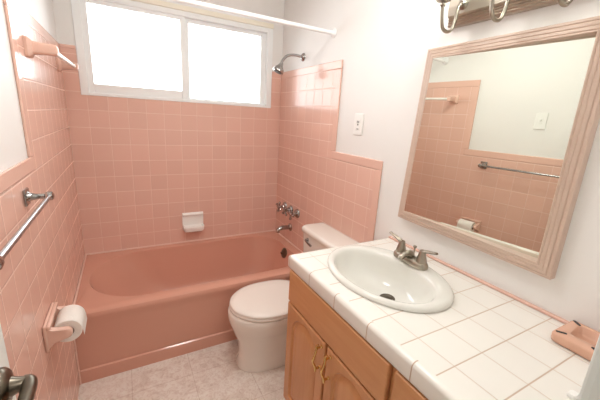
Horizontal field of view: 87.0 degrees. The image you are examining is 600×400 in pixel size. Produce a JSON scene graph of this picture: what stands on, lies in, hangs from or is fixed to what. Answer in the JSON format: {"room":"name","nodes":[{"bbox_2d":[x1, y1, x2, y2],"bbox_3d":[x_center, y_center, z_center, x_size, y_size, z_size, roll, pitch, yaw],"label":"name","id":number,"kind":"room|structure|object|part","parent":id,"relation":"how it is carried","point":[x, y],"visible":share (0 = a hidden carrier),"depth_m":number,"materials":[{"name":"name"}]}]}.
{"room":"bathroom","nodes":[
{"label":"bathroom","id":0,"kind":"room"},
{"bbox_2d":[0,0,84,399],"bbox_3d":[-0.935,-0.055,0.957,0.122,2.420,2.548,-5,17,-28],"label":"wall","id":1,"kind":"structure","parent":0,"point":[43,268],"depth_m":1.17,"materials":[{"name":"pink tile"}]},
{"bbox_2d":[0,187,54,269],"bbox_3d":[-0.750,0.056,0.837,0.078,0.056,0.607,-5,17,-28],"label":"towel bar","id":2,"kind":"object","parent":1,"relation":"attached to","point":[28,197],"visible":1,"depth_m":0.86,"materials":[{"name":"silver metal"}]},
{"bbox_3d":[-0.618,0.125,0.603,0.078,0.056,0.052,-5,17,-28],"label":"post","id":3,"kind":"part","parent":2,"relation":"part of","materials":[{"name":"silver metal"}]},
{"bbox_3d":[-0.882,-0.013,1.071,0.078,0.056,0.052,-5,17,-28],"label":"post","id":4,"kind":"part","parent":2,"relation":"part of","materials":[{"name":"silver metal"}]},
{"bbox_2d":[22,35,78,71],"bbox_3d":[-1.172,-0.683,1.529,0.100,0.085,0.782,-5,17,-28],"label":"towel rail","id":5,"kind":"object","parent":1,"relation":"attached to","point":[31,48],"visible":1,"depth_m":1.23,"materials":[{"name":"pink ceramic"}]},
{"bbox_3d":[-1.003,-0.588,1.231,0.100,0.072,0.072,-5,17,-28],"label":"post","id":6,"kind":"part","parent":5,"relation":"part of","materials":[{"name":"pink ceramic"}]},
{"bbox_3d":[-1.146,-0.685,1.542,0.020,0.033,0.686,-5,17,-28],"label":"rod","id":7,"kind":"part","parent":5,"relation":"part of","materials":[{"name":"white plastic"}]},
{"bbox_3d":[-1.340,-0.777,1.827,0.100,0.072,0.072,-5,17,-28],"label":"post","id":8,"kind":"part","parent":5,"relation":"part of","materials":[{"name":"pink ceramic"}]},
{"bbox_2d":[42,302,72,352],"bbox_3d":[-0.916,0.477,1.217,0.086,0.106,0.175,-5,17,-28],"label":"toilet paper holder","id":9,"kind":"object","parent":1,"relation":"attached to","point":[52,335],"visible":0.73,"depth_m":1.15,"materials":[{"name":"pink ceramic"}]},
{"bbox_3d":[-0.943,0.480,1.203,0.024,0.106,0.175,-5,17,-28],"label":"plate","id":10,"kind":"part","parent":9,"relation":"part of","materials":[{"name":"pink ceramic"}]},
{"bbox_2d":[54,305,86,341],"bbox_3d":[-0.893,0.477,1.229,0.095,0.092,0.113,-5,17,-28],"label":"toilet paper roll","id":11,"kind":"object","parent":9,"relation":"on","point":[75,316],"visible":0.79,"depth_m":1.20,"materials":[{"name":"white paper"}]},
{"bbox_2d":[168,0,336,37],"bbox_3d":[-0.446,-0.976,1.596,1.495,0.056,0.056,-5,17,-28],"label":"shower curtain rod","id":12,"kind":"object","parent":1,"relation":"attached to","point":[333,31],"visible":1,"depth_m":1.70,"materials":[{"name":"white metal"}]},
{"bbox_2d":[52,0,284,253],"bbox_3d":[-0.856,-0.443,2.458,1.740,2.420,0.122,-5,17,-28],"label":"wall","id":13,"kind":"structure","parent":0,"point":[140,165],"depth_m":2.37,"materials":[{"name":"pink tile"}]},
{"bbox_2d":[71,0,273,107],"bbox_3d":[-0.814,-1.031,2.268,1.313,0.633,0.070,-5,17,-28],"label":"window","id":14,"kind":"structure","parent":13,"relation":"in","point":[186,15],"depth_m":2.20,"materials":[{"name":"white wood"}]},
{"bbox_3d":[-1.088,-0.985,2.123,0.615,0.550,0.027,-5,17,-28],"label":"sash","id":15,"kind":"part","parent":14,"relation":"part of","materials":[{"name":"silver metal"}]},
{"bbox_3d":[-0.785,-1.314,2.171,1.313,0.033,0.018,-5,17,-28],"label":"head casing","id":16,"kind":"part","parent":14,"relation":"part of","materials":[{"name":"beige wood"}]},
{"bbox_3d":[-0.563,-1.035,2.435,0.634,0.550,0.022,-5,17,-28],"label":"sash","id":17,"kind":"part","parent":14,"relation":"part of","materials":[{"name":"silver metal"}]},
{"bbox_2d":[182,211,203,231],"bbox_3d":[-0.851,0.178,2.530,0.164,0.150,0.072,-5,17,-28],"label":"soap dish","id":18,"kind":"object","parent":13,"relation":"attached to","point":[191,221],"visible":1,"depth_m":2.53,"materials":[{"name":"white ceramic"}]},
{"bbox_2d":[183,223,203,231],"bbox_3d":[-0.853,0.227,2.539,0.160,0.050,0.064,-5,17,-28],"label":"tray","id":19,"kind":"object","parent":18,"relation":"on","point":[187,227],"depth_m":2.53,"materials":[{"name":"white ceramic"}]},
{"bbox_2d":[78,339,284,399],"bbox_3d":[-0.323,1.080,1.703,1.740,0.080,2.660,-5,17,-28],"label":"floor","id":20,"kind":"structure","parent":0,"point":[213,372],"depth_m":1.75,"materials":[{"name":"tile"}]},
{"bbox_2d":[73,230,302,384],"bbox_3d":[-0.704,0.634,2.320,1.478,0.428,0.792,-5,17,-28],"label":"bathtub","id":21,"kind":"object","parent":20,"relation":"on","point":[145,305],"visible":0.67,"depth_m":1.99,"materials":[{"name":"pink ceramic"}]},
{"bbox_3d":[-0.131,0.436,2.603,0.033,0.084,0.084,-5,17,-28],"label":"overflow plate","id":22,"kind":"part","parent":21,"relation":"part of","materials":[{"name":"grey metal"}]},
{"bbox_2d":[228,222,357,372],"bbox_3d":[-0.076,0.600,1.940,0.729,0.755,0.478,-5,17,-28],"label":"toilet","id":23,"kind":"object","parent":20,"relation":"on","point":[257,312],"visible":0.62,"depth_m":1.83,"materials":[{"name":"white porcelain"},{"name":"off white plastic"}]},
{"bbox_3d":[-0.114,0.785,1.977,0.671,0.376,0.372,-5,17,-28],"label":"bowl","id":24,"kind":"part","parent":23,"relation":"part of","materials":[{"name":"white ceramic"}]},
{"bbox_3d":[-0.188,0.601,1.881,0.464,0.018,0.374,-5,17,-28],"label":"seat","id":25,"kind":"part","parent":23,"relation":"part of","materials":[{"name":"white plastic"}]},
{"bbox_3d":[-0.183,0.578,1.877,0.468,0.026,0.374,-5,17,-28],"label":"lid","id":26,"kind":"part","parent":23,"relation":"part of","materials":[{"name":"white plastic"}]},
{"bbox_3d":[0.180,0.419,2.031,0.162,0.344,0.450,-5,17,-28],"label":"tank","id":27,"kind":"part","parent":23,"relation":"part of","materials":[{"name":"white ceramic"}]},
{"bbox_3d":[0.186,0.234,1.981,0.177,0.039,0.478,-5,17,-28],"label":"tank lid","id":28,"kind":"part","parent":23,"relation":"part of","materials":[{"name":"white ceramic"}]},
{"bbox_2d":[283,270,427,399],"bbox_3d":[0.409,0.794,1.193,0.631,0.813,1.000,-5,17,-28],"label":"vanity cabinet","id":29,"kind":"object","parent":20,"relation":"on","point":[326,358],"visible":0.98,"depth_m":1.14,"materials":[{"name":"brown wood"}]},
{"bbox_3d":[0.009,0.734,1.354,0.008,0.429,0.188,-5,17,-28],"label":"raised panel","id":30,"kind":"part","parent":29,"relation":"part of","materials":[{"name":"brown wood"}]},
{"bbox_3d":[0.012,0.744,1.359,0.018,0.524,0.305,-5,17,-28],"label":"door","id":31,"kind":"part","parent":29,"relation":"part of","materials":[{"name":"brown wood"}]},
{"bbox_3d":[0.061,0.594,1.185,0.040,0.128,0.015,-5,17,-28],"label":"handle","id":32,"kind":"part","parent":29,"relation":"part of","materials":[{"name":"gold metal"}]},
{"bbox_3d":[0.089,0.609,1.134,0.040,0.128,0.015,-5,17,-28],"label":"handle","id":33,"kind":"part","parent":29,"relation":"part of","materials":[{"name":"gold metal"}]},
{"bbox_3d":[0.157,0.811,1.091,0.008,0.429,0.175,-5,17,-28],"label":"raised panel","id":34,"kind":"part","parent":29,"relation":"part of","materials":[{"name":"brown wood"}]},
{"bbox_3d":[0.161,0.822,1.096,0.018,0.524,0.292,-5,17,-28],"label":"door","id":35,"kind":"part","parent":29,"relation":"part of","materials":[{"name":"brown wood"}]},
{"bbox_3d":[0.343,0.573,0.720,0.018,0.146,0.356,-5,17,-28],"label":"drawer","id":36,"kind":"part","parent":29,"relation":"part of","materials":[{"name":"brown wood"}]},
{"bbox_2d":[288,238,589,399],"bbox_3d":[0.450,0.369,1.097,0.590,0.060,1.013,-5,17,-28],"label":"countertop","id":37,"kind":"structure","parent":29,"relation":"on","point":[488,344],"depth_m":0.90,"materials":[{"name":"white tile"}]},
{"bbox_2d":[328,245,453,312],"bbox_3d":[0.332,0.343,1.260,0.410,0.140,0.536,-5,17,-28],"label":"sink","id":38,"kind":"object","parent":37,"relation":"in","point":[375,274],"visible":0.88,"depth_m":1.32,"materials":[{"name":"white ceramic"}]},
{"bbox_2d":[389,232,437,270],"bbox_3d":[0.446,0.216,1.309,0.101,0.093,0.250,-5,17,-28],"label":"sink faucet","id":39,"kind":"object","parent":37,"relation":"on","point":[419,262],"visible":1,"depth_m":1.29,"materials":[{"name":"silver metal"}]},
{"bbox_3d":[0.428,0.185,1.383,0.044,0.071,0.092,-5,17,-28],"label":"lever handle","id":40,"kind":"part","parent":39,"relation":"part of","materials":[{"name":"silver metal"}]},
{"bbox_3d":[0.442,0.230,1.311,0.093,0.047,0.034,-5,17,-28],"label":"spout","id":41,"kind":"part","parent":39,"relation":"part of","materials":[{"name":"silver metal"}]},
{"bbox_3d":[0.503,0.224,1.250,0.044,0.071,0.092,-5,17,-28],"label":"lever handle","id":42,"kind":"part","parent":39,"relation":"part of","materials":[{"name":"silver metal"}]},
{"bbox_2d":[567,390,578,399],"bbox_3d":[0.621,0.443,0.719,0.024,0.009,0.017,-5,17,-28],"label":"cap","id":43,"kind":"object","parent":37,"relation":"on","point":[572,394],"visible":0.92,"depth_m":0.71,"materials":[{"name":"white plastic"}]},
{"bbox_2d":[551,320,599,360],"bbox_3d":[0.802,0.397,0.891,0.136,0.031,0.114,-5,17,-28],"label":"soap dish","id":44,"kind":"object","parent":37,"relation":"on","point":[580,339],"visible":0.87,"depth_m":0.90,"materials":[{"name":"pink ceramic"}]},
{"bbox_2d":[275,0,599,331],"bbox_3d":[0.476,-0.171,1.719,0.142,2.420,2.548,-5,17,-28],"label":"wall","id":45,"kind":"structure","parent":0,"point":[373,66],"depth_m":1.66,"materials":[{"name":"white paint"}]},
{"bbox_2d":[276,201,286,211],"bbox_3d":[-0.160,0.056,2.708,0.073,0.098,0.098,-5,17,-28],"label":"tub valve","id":46,"kind":"object","parent":45,"relation":"attached to","point":[279,206],"visible":0.9,"depth_m":2.69,"materials":[{"name":"silver metal"}]},
{"bbox_3d":[-0.181,0.058,2.697,0.025,0.098,0.098,-5,17,-28],"label":"cross handle","id":47,"kind":"part","parent":46,"relation":"part of","materials":[{"name":"silver metal"}]},
{"bbox_2d":[276,223,291,232],"bbox_3d":[-0.141,0.236,2.636,0.134,0.068,0.064,-5,17,-28],"label":"tub spout","id":48,"kind":"object","parent":45,"relation":"attached to","point":[289,226],"visible":1,"depth_m":2.62,"materials":[{"name":"silver metal"}]},
{"bbox_2d":[282,205,292,215],"bbox_3d":[-0.105,0.084,2.611,0.073,0.081,0.081,-5,17,-28],"label":"tub valve","id":49,"kind":"object","parent":45,"relation":"attached to","point":[285,209],"visible":0.9,"depth_m":2.60,"materials":[{"name":"silver metal"}]},
{"bbox_3d":[-0.127,0.086,2.600,0.025,0.081,0.081,-5,17,-28],"label":"cross handle","id":50,"kind":"part","parent":49,"relation":"part of","materials":[{"name":"silver metal"}]},
{"bbox_2d":[273,53,304,74],"bbox_3d":[-0.081,-0.976,2.250,0.235,0.165,0.080,-5,17,-28],"label":"shower fixture","id":51,"kind":"object","parent":45,"relation":"attached to","point":[278,68],"visible":1,"depth_m":2.22,"materials":[{"name":"silver metal"}]},
{"bbox_3d":[-0.061,-1.003,2.253,0.176,0.084,0.019,-5,17,-28],"label":"arm","id":52,"kind":"part","parent":51,"relation":"part of","materials":[{"name":"silver metal"}]},
{"bbox_2d":[287,208,299,219],"bbox_3d":[-0.052,0.110,2.516,0.073,0.099,0.099,-5,17,-28],"label":"tub valve","id":53,"kind":"object","parent":45,"relation":"attached to","point":[296,213],"visible":1,"depth_m":2.50,"materials":[{"name":"silver metal"}]},
{"bbox_3d":[-0.073,0.112,2.505,0.025,0.099,0.099,-5,17,-28],"label":"cross handle","id":54,"kind":"part","parent":53,"relation":"part of","materials":[{"name":"silver metal"}]},
{"bbox_3d":[0.093,-0.003,2.316,0.008,1.750,1.244,-5,17,-28],"label":"panel","id":55,"kind":"part","parent":45,"relation":"part of","materials":[{"name":"pink tile"}]},
{"bbox_2d":[353,113,363,135],"bbox_3d":[0.333,-0.432,1.805,0.008,0.120,0.078,-5,17,-28],"label":"wall outlet","id":56,"kind":"object","parent":45,"relation":"attached to","point":[359,118],"visible":1,"depth_m":1.80,"materials":[{"name":"white plastic"}]},
{"bbox_2d":[356,118,360,129],"bbox_3d":[0.331,-0.432,1.804,0.003,0.066,0.034,-5,17,-28],"label":"receptacle","id":57,"kind":"object","parent":56,"relation":"attached to","point":[358,120],"depth_m":1.80,"materials":[{"name":"white plastic"}]},
{"bbox_2d":[388,236,568,323],"bbox_3d":[0.706,0.316,1.222,0.016,0.010,1.007,-5,17,-28],"label":"trim","id":58,"kind":"structure","parent":45,"relation":"attached to","point":[502,291],"depth_m":1.18,"materials":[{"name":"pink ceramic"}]},
{"bbox_2d":[398,16,599,279],"bbox_3d":[0.667,-0.198,1.188,0.042,0.766,0.657,-5,17,-28],"label":"wall mirror","id":59,"kind":"object","parent":45,"relation":"attached to","point":[505,126],"visible":1,"depth_m":1.09,"materials":[{"name":"mirror"}]},
{"bbox_2d":[436,0,572,33],"bbox_3d":[0.642,-0.684,0.984,0.207,0.235,0.505,-5,17,-28],"label":"vanity light","id":60,"kind":"object","parent":45,"relation":"attached to","point":[461,13],"visible":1,"depth_m":1.12,"materials":[{"name":"silver metal"}]},
{"bbox_3d":[0.558,-0.683,1.162,0.121,0.134,0.044,-5,17,-28],"label":"arm","id":61,"kind":"part","parent":60,"relation":"part of","materials":[{"name":"silver metal"}]},
{"bbox_3d":[0.646,-0.638,1.007,0.121,0.134,0.044,-5,17,-28],"label":"arm","id":62,"kind":"part","parent":60,"relation":"part of","materials":[{"name":"silver metal"}]},
{"bbox_3d":[0.733,-0.592,0.851,0.121,0.134,0.044,-5,17,-28],"label":"arm","id":63,"kind":"part","parent":60,"relation":"part of","materials":[{"name":"silver metal"}]},
{"bbox_3d":[0.353,0.188,0.316,1.740,2.420,0.120,-5,17,-28],"label":"wall","id":64,"kind":"structure","parent":0,"visible":0},
{"bbox_2d":[0,323,37,399],"bbox_3d":[-0.378,0.336,0.334,0.086,2.018,0.522,-5,17,-28],"label":"door","id":65,"kind":"structure","parent":64,"relation":"in","point":[11,385],"depth_m":0.51,"materials":[{"name":"white paint"}]},
{"bbox_3d":[-0.442,0.314,0.486,0.050,0.066,0.149,-5,17,-28],"label":"handle","id":66,"kind":"part","parent":65,"relation":"part of","materials":[{"name":"grey metal"}]},
{"bbox_2d":[577,335,599,399],"bbox_3d":[0.109,0.354,0.237,0.873,2.110,0.137,-5,17,-28],"label":"trim","id":67,"kind":"structure","parent":64,"relation":"attached to","point":[590,389],"depth_m":0.45,"materials":[{"name":"white paint"}]}
]}

